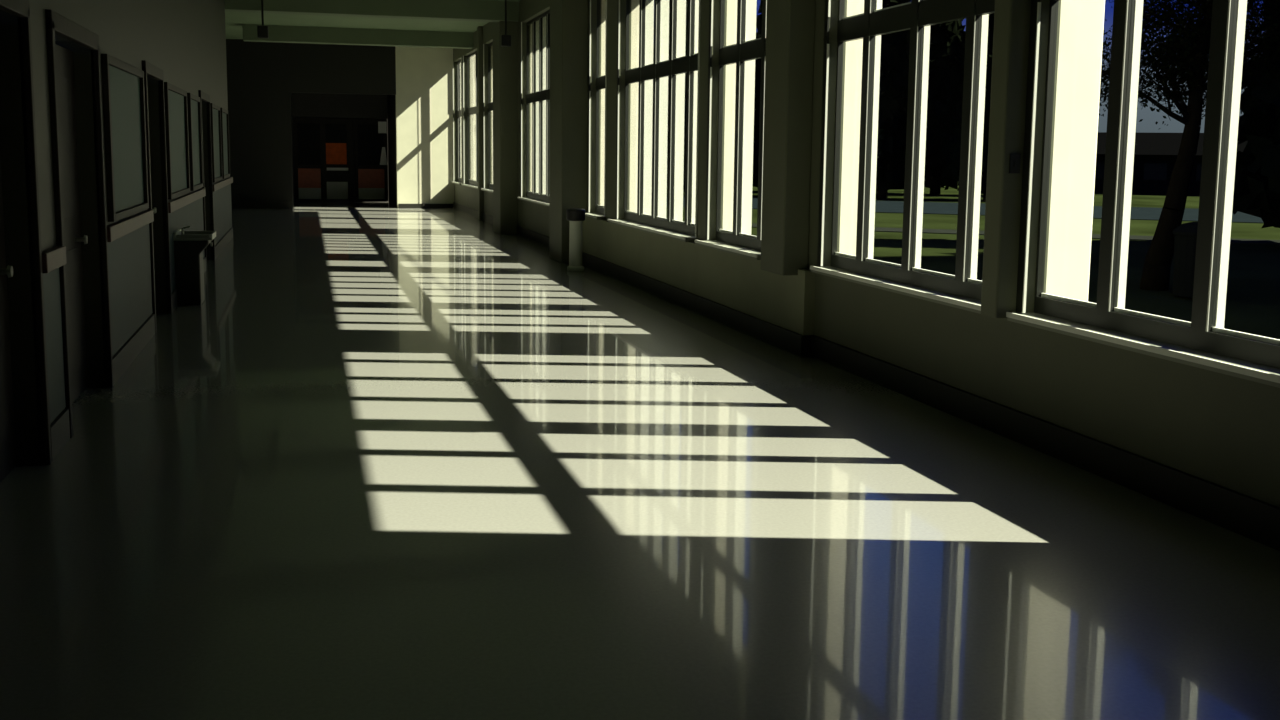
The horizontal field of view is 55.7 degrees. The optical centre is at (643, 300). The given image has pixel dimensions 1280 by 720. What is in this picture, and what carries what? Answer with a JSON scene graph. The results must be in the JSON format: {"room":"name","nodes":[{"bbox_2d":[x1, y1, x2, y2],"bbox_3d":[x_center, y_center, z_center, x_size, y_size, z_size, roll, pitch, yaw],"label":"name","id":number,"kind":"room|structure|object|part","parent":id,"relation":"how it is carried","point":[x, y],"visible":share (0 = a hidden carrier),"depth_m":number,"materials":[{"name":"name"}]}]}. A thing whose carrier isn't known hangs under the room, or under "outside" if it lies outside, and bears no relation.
{"room":"school corridor","nodes":[
{"label":"school corridor","id":0,"kind":"room"},
{"bbox_2d":[0,0,228,466],"bbox_3d":[-5.245,-1.483,7.029,3.700,4.300,28.600,-1,7,-15],"label":"wall","id":1,"kind":"structure","parent":0,"point":[185,39],"depth_m":7.82,"materials":[{"name":"white paint"}]},
{"bbox_2d":[0,0,51,482],"bbox_3d":[-2.804,-0.194,4.987,0.200,2.300,2.020,-1,7,-15],"label":"door","id":2,"kind":"structure","parent":1,"relation":"in","point":[20,9],"depth_m":5.88,"materials":[{"name":"brown wood"}]},
{"bbox_3d":[-2.851,-0.145,4.991,0.006,1.800,1.600,-1,7,-15],"label":"raised panel","id":3,"kind":"part","parent":2,"relation":"part of","materials":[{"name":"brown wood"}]},
{"bbox_3d":[-3.018,-0.135,5.709,0.070,0.060,0.060,-1,7,-15],"label":"handle","id":4,"kind":"part","parent":2,"relation":"part of","materials":[{"name":"silver metal"}]},
{"bbox_2d":[45,9,113,437],"bbox_3d":[-3.418,-0.473,7.186,0.200,2.300,1.520,-1,7,-15],"label":"door","id":5,"kind":"structure","parent":1,"relation":"in","point":[60,59],"depth_m":7.50,"materials":[{"name":"brown wood"}]},
{"bbox_3d":[-3.465,-0.423,7.190,0.006,1.800,1.100,-1,7,-15],"label":"raised panel","id":6,"kind":"part","parent":5,"relation":"part of","materials":[{"name":"brown wood"}]},
{"bbox_3d":[-3.565,-0.383,7.669,0.070,0.060,0.060,-1,7,-15],"label":"handle","id":7,"kind":"part","parent":5,"relation":"part of","materials":[{"name":"silver metal"}]},
{"bbox_2d":[43,184,231,423],"bbox_3d":[-3.483,0.047,7.746,0.012,0.770,28.540,-1,7,-15],"label":"panelling","id":8,"kind":"object","parent":1,"relation":"attached to","point":[129,260],"visible":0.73,"depth_m":8.91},
{"bbox_2d":[42,54,232,273],"bbox_3d":[-3.452,-0.961,7.627,0.050,1.240,28.540,-1,7,-15],"label":"window","id":9,"kind":"structure","parent":1,"relation":"in","point":[123,92],"depth_m":8.89,"materials":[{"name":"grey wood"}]},
{"bbox_3d":[-3.862,-1.193,9.021,0.012,1.010,1.760,-1,7,-15],"label":"pane","id":10,"kind":"part","parent":9,"relation":"part of","materials":[{"name":"teal glass"}]},
{"bbox_2d":[50,227,232,460],"bbox_3d":[-3.477,0.525,7.788,0.025,0.170,28.580,-1,7,-15],"label":"baseboard","id":11,"kind":"structure","parent":1,"relation":"attached to","point":[122,359],"depth_m":8.71,"materials":[{"name":"black rubber"}]},
{"bbox_2d":[142,60,171,332],"bbox_3d":[-4.433,-0.933,10.819,0.200,2.300,1.320,-1,7,-15],"label":"door","id":12,"kind":"structure","parent":1,"relation":"in","point":[150,70],"depth_m":11.31,"materials":[{"name":"brown wood"}]},
{"bbox_2d":[164,82,189,199],"bbox_3d":[-4.837,-1.646,12.561,0.040,1.120,2.000,-1,7,-15],"label":"window","id":13,"kind":"structure","parent":1,"relation":"in","point":[175,98],"depth_m":12.52,"materials":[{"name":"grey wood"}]},
{"bbox_3d":[-4.850,-1.641,12.558,0.012,1.010,1.860,-1,7,-15],"label":"pane","id":14,"kind":"part","parent":13,"relation":"part of","materials":[{"name":"teal glass"}]},
{"bbox_2d":[187,93,202,190],"bbox_3d":[-5.397,-1.900,14.569,0.040,1.120,1.400,-1,7,-15],"label":"window","id":15,"kind":"structure","parent":1,"relation":"in","point":[193,101],"depth_m":14.59,"materials":[{"name":"grey glass"}]},
{"bbox_3d":[-5.411,-1.895,14.566,0.012,1.010,1.260,-1,7,-15],"label":"pane","id":16,"kind":"part","parent":15,"relation":"part of","materials":[{"name":"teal glass"}]},
{"bbox_2d":[198,90,214,269],"bbox_3d":[-5.941,-1.616,16.221,0.200,2.300,1.520,-1,7,-15],"label":"door","id":17,"kind":"structure","parent":1,"relation":"in","point":[203,96],"depth_m":16.85,"materials":[{"name":"brown wood"}]},
{"bbox_2d":[210,103,222,182],"bbox_3d":[-6.345,-2.330,17.963,0.040,1.120,1.700,-1,7,-15],"label":"window","id":18,"kind":"structure","parent":1,"relation":"in","point":[215,113],"depth_m":18.04,"materials":[{"name":"grey glass"}]},
{"bbox_3d":[-6.358,-2.324,17.960,0.012,1.010,1.560,-1,7,-15],"label":"pane","id":19,"kind":"part","parent":18,"relation":"part of","materials":[{"name":"teal glass"}]},
{"bbox_2d":[220,108,229,178],"bbox_3d":[-6.892,-2.578,19.923,0.040,1.120,1.600,-1,7,-15],"label":"window","id":20,"kind":"structure","parent":1,"relation":"in","point":[224,113],"depth_m":20.05,"materials":[{"name":"grey glass"}]},
{"bbox_3d":[-6.905,-2.572,19.920,0.012,1.010,1.460,-1,7,-15],"label":"pane","id":21,"kind":"part","parent":20,"relation":"part of","materials":[{"name":"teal glass"}]},
{"bbox_2d":[226,39,453,207],"bbox_3d":[-9.842,-4.745,33.050,8.840,4.300,3.600,-1,7,-15],"label":"wall","id":22,"kind":"structure","parent":0,"point":[262,77],"depth_m":31.57,"materials":[{"name":"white paint"}]},
{"bbox_2d":[293,118,324,201],"bbox_3d":[-9.674,-4.045,34.995,0.830,2.400,0.060,-1,7,-15],"label":"door","id":23,"kind":"structure","parent":22,"relation":"in","point":[308,132],"depth_m":34.98,"materials":[{"name":"clear glass"}]},
{"bbox_3d":[-9.668,-4.502,34.939,0.630,1.200,0.010,-1,7,-15],"label":"glass","id":24,"kind":"part","parent":23,"relation":"part of","materials":[{"name":"black"}]},
{"bbox_3d":[-9.685,-3.093,35.112,0.630,0.320,0.040,-1,7,-15],"label":"kick plate","id":25,"kind":"part","parent":23,"relation":"part of","materials":[{"name":"silver metal"}]},
{"bbox_3d":[-9.680,-3.530,35.061,0.630,0.560,0.025,-1,7,-15],"label":"panel","id":26,"kind":"part","parent":23,"relation":"part of","materials":[{"name":"red wood"}]},
{"bbox_2d":[323,118,353,201],"bbox_3d":[-8.861,-4.060,35.189,0.840,2.400,0.120,-1,7,-15],"label":"door","id":27,"kind":"structure","parent":22,"relation":"in","point":[338,178],"depth_m":35.21,"materials":[{"name":"clear glass"}]},
{"bbox_3d":[-8.921,-4.524,35.145,0.600,1.190,0.010,-1,7,-15],"label":"glass","id":28,"kind":"part","parent":27,"relation":"part of","materials":[{"name":"black"}]},
{"bbox_2d":[326,143,346,163],"bbox_3d":[-8.931,-4.254,35.163,0.580,0.610,0.012,-1,7,-15],"label":"poster","id":29,"kind":"object","parent":27,"relation":"attached to","point":[336,153],"visible":1,"depth_m":35.16,"materials":[{"name":"orange paper"}]},
{"bbox_3d":[-8.931,-3.685,35.248,0.600,0.360,0.020,-1,7,-15],"label":"panel","id":30,"kind":"part","parent":27,"relation":"part of","materials":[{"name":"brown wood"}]},
{"bbox_3d":[-8.937,-3.199,35.308,0.600,0.500,0.020,-1,7,-15],"label":"kick plate","id":31,"kind":"part","parent":27,"relation":"part of","materials":[{"name":"silver metal"}]},
{"bbox_2d":[231,202,452,208],"bbox_3d":[-9.387,-2.476,31.569,8.790,0.170,0.025,-1,7,-15],"label":"baseboard","id":32,"kind":"structure","parent":22,"relation":"attached to","point":[233,204],"depth_m":31.53,"materials":[{"name":"black rubber"}]},
{"bbox_2d":[354,119,387,201],"bbox_3d":[-7.987,-4.083,35.461,0.950,2.400,0.060,-1,7,-15],"label":"door","id":33,"kind":"structure","parent":22,"relation":"in","point":[371,178],"depth_m":35.45,"materials":[{"name":"clear glass"}]},
{"bbox_3d":[-7.982,-4.540,35.405,0.750,1.200,0.010,-1,7,-15],"label":"glass","id":34,"kind":"part","parent":33,"relation":"part of","materials":[{"name":"black glass"}]},
{"bbox_3d":[-7.998,-3.130,35.578,0.750,0.320,0.040,-1,7,-15],"label":"kick plate","id":35,"kind":"part","parent":33,"relation":"part of","materials":[{"name":"silver metal"}]},
{"bbox_3d":[-7.994,-3.567,35.527,0.750,0.560,0.025,-1,7,-15],"label":"panel","id":36,"kind":"part","parent":33,"relation":"part of","materials":[{"name":"red wood"}]},
{"bbox_2d":[378,122,386,132],"bbox_3d":[-7.638,-5.046,35.379,0.240,0.340,0.050,-1,7,-15],"label":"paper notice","id":37,"kind":"object","parent":33,"relation":"attached to","point":[382,126],"visible":1,"depth_m":35.35,"materials":[{"name":"white paper"}]},
{"bbox_2d":[380,147,386,164],"bbox_3d":[-7.637,-4.227,35.516,0.220,0.520,0.028,-1,7,-15],"label":"notice","id":38,"kind":"object","parent":33,"relation":"attached to","point":[383,161],"visible":1,"depth_m":35.51,"materials":[{"name":"white paper"}]},
{"bbox_2d":[292,93,388,201],"bbox_3d":[-8.455,-4.380,33.902,3.250,3.400,3.800,-1,7,-15],"label":"door frame","id":39,"kind":"structure","parent":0,"point":[304,105],"depth_m":35.10,"materials":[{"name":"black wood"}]},
{"bbox_2d":[225,0,520,38],"bbox_3d":[-4.831,-4.777,15.200,8.990,0.250,45.200,-1,7,-15],"label":"ceiling","id":40,"kind":"structure","parent":0,"point":[234,21],"depth_m":26.41,"materials":[{"name":"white paint"}]},
{"bbox_2d":[257,0,268,37],"bbox_3d":[-6.572,-4.947,20.863,0.180,0.839,0.160,-1,7,-15],"label":"pendant lamp","id":41,"kind":"object","parent":40,"relation":"hanging from","point":[262,31],"visible":1,"depth_m":20.83,"materials":[{"name":"black metal"}]},
{"bbox_3d":[-6.570,-5.046,20.851,0.033,0.639,0.033,2,7,7],"label":"hanging rod","id":42,"kind":"part","parent":41,"relation":"part of","materials":[{"name":"black plastic"}]},
{"bbox_2d":[243,24,473,48],"bbox_3d":[-6.512,-6.053,27.842,5.140,0.350,0.380,-1,7,-15],"label":"beam","id":43,"kind":"structure","parent":40,"relation":"attached to","point":[277,33],"depth_m":27.68,"materials":[{"name":"paint"}]},
{"bbox_2d":[225,0,518,21],"bbox_3d":[-4.830,-5.291,21.819,5.140,0.350,0.380,-1,7,-15],"label":"beam","id":44,"kind":"structure","parent":40,"relation":"attached to","point":[452,10],"depth_m":21.74,"materials":[{"name":"paint"}]},
{"bbox_2d":[500,0,510,46],"bbox_3d":[-2.505,-5.037,21.987,0.180,0.839,0.160,-1,7,-15],"label":"pendant lamp","id":45,"kind":"object","parent":40,"relation":"hanging from","point":[505,40],"visible":1,"depth_m":21.96,"materials":[{"name":"black metal"}]},
{"bbox_3d":[-2.504,-5.136,21.975,0.033,0.639,0.033,-5,9,-38],"label":"hanging rod","id":46,"kind":"part","parent":45,"relation":"part of","materials":[{"name":"black plastic"}]},
{"bbox_2d":[460,63,461,177],"bbox_3d":[-4.415,-4.424,32.890,1.200,4.030,0.280,-1,7,-15],"label":"pier","id":47,"kind":"object","parent":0,"point":[460,63],"visible":0.02,"depth_m":32.62,"materials":[{"name":"white paint"}]},
{"bbox_2d":[0,202,1279,719],"bbox_3d":[-4.884,-0.311,15.750,8.990,0.150,45.200,-1,7,-15],"label":"floor","id":48,"kind":"structure","parent":0,"point":[391,462],"depth_m":5.04,"materials":[{"name":"grey tile"}]},
{"bbox_2d":[173,226,215,305],"bbox_3d":[-4.568,-0.364,12.354,0.368,0.794,0.550,-1,7,-15],"label":"fountain","id":49,"kind":"object","parent":48,"relation":"on","point":[189,246],"visible":1,"depth_m":12.13,"materials":[{"name":"grey metal"}]},
{"bbox_2d":[173,229,215,240],"bbox_3d":[-4.564,-0.665,12.317,0.368,0.080,0.550,-1,7,-15],"label":"basin","id":50,"kind":"object","parent":49,"relation":"in","point":[179,235],"depth_m":12.08,"materials":[{"name":"silver metal"}]},
{"bbox_2d":[567,208,584,270],"bbox_3d":[-0.903,-0.804,16.119,0.250,0.830,0.250,-1,7,-15],"label":"trash can","id":51,"kind":"object","parent":48,"relation":"on","point":[575,216],"visible":1,"depth_m":16.05,"materials":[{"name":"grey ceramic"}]},
{"bbox_3d":[-0.899,-1.136,16.078,0.250,0.160,0.250,-1,7,-15],"label":"urn lid","id":52,"kind":"part","parent":51,"relation":"part of","materials":[{"name":"black plastic"}]},
{"bbox_2d":[453,0,1279,507],"bbox_3d":[0.180,-2.264,13.884,0.160,4.300,39.000,-1,7,-15],"label":"wall","id":53,"kind":"structure","parent":0,"point":[1220,429],"depth_m":7.01,"materials":[{"name":"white paint"}]},
{"bbox_2d":[451,57,461,184],"bbox_3d":[-4.820,-4.661,31.622,0.230,3.240,1.796,-1,7,-15],"label":"window","id":54,"kind":"structure","parent":53,"relation":"in","point":[459,100],"depth_m":32.29,"materials":[{"name":"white metal"}]},
{"bbox_3d":[-4.749,-4.652,31.644,0.042,3.220,1.770,-1,7,-15],"label":"frame","id":55,"kind":"part","parent":54,"relation":"part of","materials":[{"name":"brown metal"}]},
{"bbox_2d":[461,51,477,188],"bbox_3d":[-3.944,-4.314,28.893,0.450,3.240,3.226,-1,7,-15],"label":"window","id":56,"kind":"structure","parent":53,"relation":"in","point":[472,110],"depth_m":30.01,"materials":[{"name":"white metal"}]},
{"bbox_3d":[-3.979,-4.303,28.886,0.042,3.220,3.200,-1,7,-15],"label":"frame","id":57,"kind":"part","parent":56,"relation":"part of","materials":[{"name":"brown metal"}]},
{"bbox_2d":[470,55,475,179],"bbox_3d":[-4.176,-4.155,30.732,0.500,4.030,0.360,-1,7,-15],"label":"pier","id":58,"kind":"object","parent":53,"relation":"attached to","point":[472,59],"visible":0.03,"depth_m":30.46,"materials":[{"name":"white paint"}]},
{"bbox_2d":[477,26,483,219],"bbox_3d":[-3.666,-3.948,27.177,0.100,4.300,0.240,-1,7,-15],"label":"pilaster","id":59,"kind":"object","parent":53,"relation":"attached to","point":[479,28],"visible":1,"depth_m":27.08,"materials":[{"name":"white paint"}]},
{"bbox_2d":[481,42,492,192],"bbox_3d":[-2.963,-3.869,25.379,0.450,3.240,3.376,-1,7,-15],"label":"window","id":60,"kind":"structure","parent":53,"relation":"in","point":[490,105],"depth_m":26.91,"materials":[{"name":"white metal"}]},
{"bbox_3d":[-2.998,-3.859,25.372,0.042,3.220,3.350,-1,7,-15],"label":"frame","id":61,"kind":"part","parent":60,"relation":"part of","materials":[{"name":"brown metal"}]},
{"bbox_2d":[491,45,492,183],"bbox_3d":[-3.263,-3.719,27.277,0.400,4.030,0.360,-1,7,-15],"label":"pier","id":62,"kind":"object","parent":53,"relation":"attached to","point":[492,45],"visible":0.03,"depth_m":27.01,"materials":[{"name":"white paint"}]},
{"bbox_2d":[493,21,517,234],"bbox_3d":[-2.636,-3.426,23.044,0.340,4.300,0.900,-1,7,-15],"label":"pilaster","id":63,"kind":"object","parent":53,"relation":"attached to","point":[505,59],"visible":0.76,"depth_m":22.70,"materials":[{"name":"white paint"}]},
{"bbox_2d":[530,24,531,191],"bbox_3d":[-2.186,-3.194,23.120,0.240,4.030,1.510,-1,7,-15],"label":"pier","id":64,"kind":"object","parent":53,"relation":"attached to","point":[530,24],"visible":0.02,"depth_m":22.33,"materials":[{"name":"white paint"}]},
{"bbox_2d":[517,10,549,206],"bbox_3d":[-1.495,-3.204,20.121,0.450,3.240,4.576,-1,7,-15],"label":"window","id":65,"kind":"structure","parent":53,"relation":"in","point":[539,97],"depth_m":21.15,"materials":[{"name":"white metal"}]},
{"bbox_2d":[549,0,587,262],"bbox_3d":[-1.087,-2.717,17.437,0.370,4.300,0.900,-1,7,-15],"label":"pilaster","id":66,"kind":"object","parent":53,"relation":"attached to","point":[568,18],"visible":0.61,"depth_m":17.07,"materials":[{"name":"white paint"}]},
{"bbox_2d":[585,0,606,219],"bbox_3d":[-0.622,-2.732,16.460,0.262,3.220,0.996,-1,7,-15],"label":"window","id":67,"kind":"structure","parent":53,"relation":"in","point":[601,81],"depth_m":16.84,"materials":[{"name":"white metal"}]},
{"bbox_3d":[-0.518,-2.734,16.490,0.042,3.220,0.970,-1,7,-15],"label":"frame","id":68,"kind":"part","parent":67,"relation":"part of","materials":[{"name":"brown metal"}]},
{"bbox_2d":[600,0,605,205],"bbox_3d":[-0.628,-2.487,17.542,0.240,4.030,0.980,-1,7,-15],"label":"pier","id":69,"kind":"object","parent":53,"relation":"attached to","point":[603,9],"visible":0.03,"depth_m":17.02,"materials":[{"name":"white paint"}]},
{"bbox_2d":[629,0,639,211],"bbox_3d":[-0.143,-2.268,15.806,0.240,4.030,0.610,-1,7,-15],"label":"pier","id":70,"kind":"object","parent":53,"relation":"attached to","point":[634,3],"visible":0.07,"depth_m":15.48,"materials":[{"name":"white paint"}]},
{"bbox_2d":[607,0,700,241],"bbox_3d":[0.174,-2.406,13.811,0.370,3.240,3.326,-1,7,-15],"label":"window","id":71,"kind":"structure","parent":53,"relation":"in","point":[652,73],"depth_m":14.00,"materials":[{"name":"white metal"}]},
{"bbox_2d":[582,217,815,334],"bbox_3d":[0.226,-0.380,13.403,0.090,0.680,8.080,-1,7,-15],"label":"wall","id":72,"kind":"structure","parent":53,"relation":"attached to","point":[736,282],"depth_m":11.66,"materials":[{"name":"beige paint"}]},
{"bbox_2d":[723,0,736,230],"bbox_3d":[0.871,-1.808,12.173,0.240,4.030,0.310,-1,7,-15],"label":"pier","id":73,"kind":"object","parent":53,"relation":"attached to","point":[731,30],"visible":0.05,"depth_m":12.01,"materials":[{"name":"white paint"}]},
{"bbox_2d":[695,0,766,259],"bbox_3d":[0.934,-2.061,11.086,0.370,3.240,1.726,-1,7,-15],"label":"window","id":74,"kind":"structure","parent":53,"relation":"in","point":[739,241],"depth_m":11.43,"materials":[{"name":"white metal"}]},
{"bbox_3d":[0.986,-2.052,11.102,0.042,3.220,1.700,-1,7,-15],"label":"frame","id":75,"kind":"part","parent":74,"relation":"part of","materials":[{"name":"brown metal"}]},
{"bbox_2d":[761,0,815,275],"bbox_3d":[1.162,-2.046,9.636,0.220,3.670,0.500,-1,7,-15],"label":"pilaster","id":76,"kind":"object","parent":53,"relation":"attached to","point":[790,24],"visible":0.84,"depth_m":9.55,"materials":[{"name":"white paint"}]},
{"bbox_2d":[839,0,863,255],"bbox_3d":[1.514,-1.516,9.869,0.240,4.030,1.030,-1,7,-15],"label":"pier","id":77,"kind":"object","parent":53,"relation":"attached to","point":[854,49],"visible":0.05,"depth_m":9.39,"materials":[{"name":"white paint"}]},
{"bbox_2d":[453,202,1279,550],"bbox_3d":[0.026,-0.210,14.090,0.115,0.170,38.980,-1,7,-15],"label":"baseboard","id":78,"kind":"structure","parent":53,"relation":"attached to","point":[1254,519],"depth_m":6.85,"materials":[{"name":"black rubber"}]},
{"bbox_2d":[810,0,994,313],"bbox_3d":[1.785,-1.673,8.020,0.260,3.240,2.596,-1,7,-15],"label":"window","id":79,"kind":"structure","parent":53,"relation":"in","point":[961,290],"depth_m":8.17,"materials":[{"name":"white metal"}]},
{"bbox_2d":[981,0,1030,318],"bbox_3d":[2.034,-1.524,6.672,0.140,3.260,0.170,-1,7,-15],"label":"pilaster","id":80,"kind":"object","parent":53,"relation":"attached to","point":[1011,17],"visible":0.8,"depth_m":6.71,"materials":[{"name":"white paint"}]},
{"bbox_2d":[1009,153,1020,173],"bbox_3d":[2.049,-0.753,6.672,0.065,0.110,0.022,-1,7,-15],"label":"light switch","id":81,"kind":"object","parent":80,"relation":"attached to","point":[1014,158],"visible":1,"depth_m":6.67,"materials":[{"name":"black plastic"}]},
{"bbox_2d":[1046,0,1104,301],"bbox_3d":[2.406,-1.123,6.768,0.290,4.030,0.070,-1,7,-15],"label":"pier","id":82,"kind":"object","parent":53,"relation":"attached to","point":[1081,21],"visible":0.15,"depth_m":6.77,"materials":[{"name":"white paint"}]},
{"bbox_2d":[1006,0,1279,387],"bbox_3d":[2.446,-1.374,5.654,0.260,3.240,2.026,-1,7,-15],"label":"window","id":83,"kind":"structure","parent":53,"relation":"in","point":[1203,342],"depth_m":5.99,"materials":[{"name":"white metal"}]},
{"label":"outside","id":84,"kind":"structure","parent":0,"visible":0},
{"bbox_2d":[651,183,1279,339],"bbox_3d":[60.311,-8.298,89.003,156.000,0.300,260.000,-1,7,-15],"label":"lawn","id":85,"kind":"structure","parent":84,"point":[1252,306],"depth_m":21.16,"materials":[{"name":"green plant"}]},
{"bbox_2d":[652,0,687,192],"bbox_3d":[1.347,-9.066,49.274,3.994,9.569,3.774,-1,7,-15],"label":"evergreen tree","id":86,"kind":"object","parent":85,"relation":"on","point":[669,0],"visible":0.06,"depth_m":48.27,"materials":[{"name":"green plant"}]},
{"bbox_2d":[752,0,761,188],"bbox_3d":[5.508,-9.245,48.800,3.671,10.137,3.771,-1,7,-15],"label":"evergreen tree","id":87,"kind":"object","parent":85,"relation":"on","point":[759,17],"visible":0.06,"depth_m":48.48,"materials":[{"name":"green plant"}]},
{"bbox_2d":[876,0,928,198],"bbox_3d":[9.651,-9.115,48.389,3.654,10.077,3.766,1,7,4],"label":"evergreen tree","id":88,"kind":"object","parent":85,"relation":"on","point":[894,57],"visible":0.44,"depth_m":47.34,"materials":[{"name":"green plant"}]},
{"bbox_2d":[924,19,965,194],"bbox_3d":[13.138,-10.326,53.736,3.727,11.254,3.720,-1,7,-15],"label":"evergreen tree","id":89,"kind":"object","parent":85,"relation":"on","point":[947,39],"visible":0.52,"depth_m":52.65,"materials":[{"name":"green plant"}]},
{"bbox_2d":[651,196,1263,222],"bbox_3d":[36.629,-1.646,31.605,80.524,0.050,60.142,-1,7,-15],"label":"road","id":90,"kind":"structure","parent":85,"relation":"on","point":[946,208],"depth_m":38.98,"materials":[{"name":"grey asphalt"}]},
{"bbox_2d":[942,13,993,200],"bbox_3d":[13.744,-8.985,47.331,3.784,10.173,3.821,-1,7,-15],"label":"evergreen tree","id":91,"kind":"object","parent":85,"relation":"on","point":[952,167],"visible":0.16,"depth_m":46.97,"materials":[{"name":"green plant"}]},
{"bbox_2d":[683,221,1279,244],"bbox_3d":[32.286,-0.197,19.437,92.000,0.050,1.400,3,7,19],"label":"footpath","id":92,"kind":"structure","parent":85,"relation":"on","point":[754,225],"depth_m":27.23,"materials":[{"name":"concrete"}]},
{"bbox_2d":[1094,132,1264,195],"bbox_3d":[26.857,-6.767,59.908,10.000,3.000,7.000,4,8,22],"label":"house","id":93,"kind":"structure","parent":85,"relation":"on","point":[1155,154],"depth_m":57.91,"materials":[{"name":"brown brick"}]},
{"bbox_2d":[1172,222,1197,297],"bbox_3d":[7.115,-0.520,15.518,0.650,0.959,0.650,-1,7,-15],"label":"litter bin","id":94,"kind":"object","parent":85,"relation":"on","point":[1185,239],"visible":0.45,"depth_m":15.37,"materials":[{"name":"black metal"}]},
{"bbox_3d":[7.120,-0.916,15.469,0.650,0.160,0.650,-1,7,-15],"label":"bin lid","id":95,"kind":"part","parent":94,"relation":"part of","materials":[{"name":"green metal"}]},
{"bbox_2d":[1099,0,1279,290],"bbox_3d":[7.546,-3.248,16.143,3.733,6.323,3.747,4,8,28],"label":"leafy tree","id":96,"kind":"object","parent":85,"relation":"on","point":[1190,40],"visible":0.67,"depth_m":15.93,"materials":[{"name":"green plant"}]},
{"bbox_2d":[1232,0,1279,227],"bbox_3d":[13.962,-6.535,23.781,4.198,11.078,4.385,-1,7,-15],"label":"evergreen tree","id":97,"kind":"object","parent":85,"relation":"on","point":[1259,125],"visible":0.83,"depth_m":24.05,"materials":[{"name":"green plant"}]}
]}

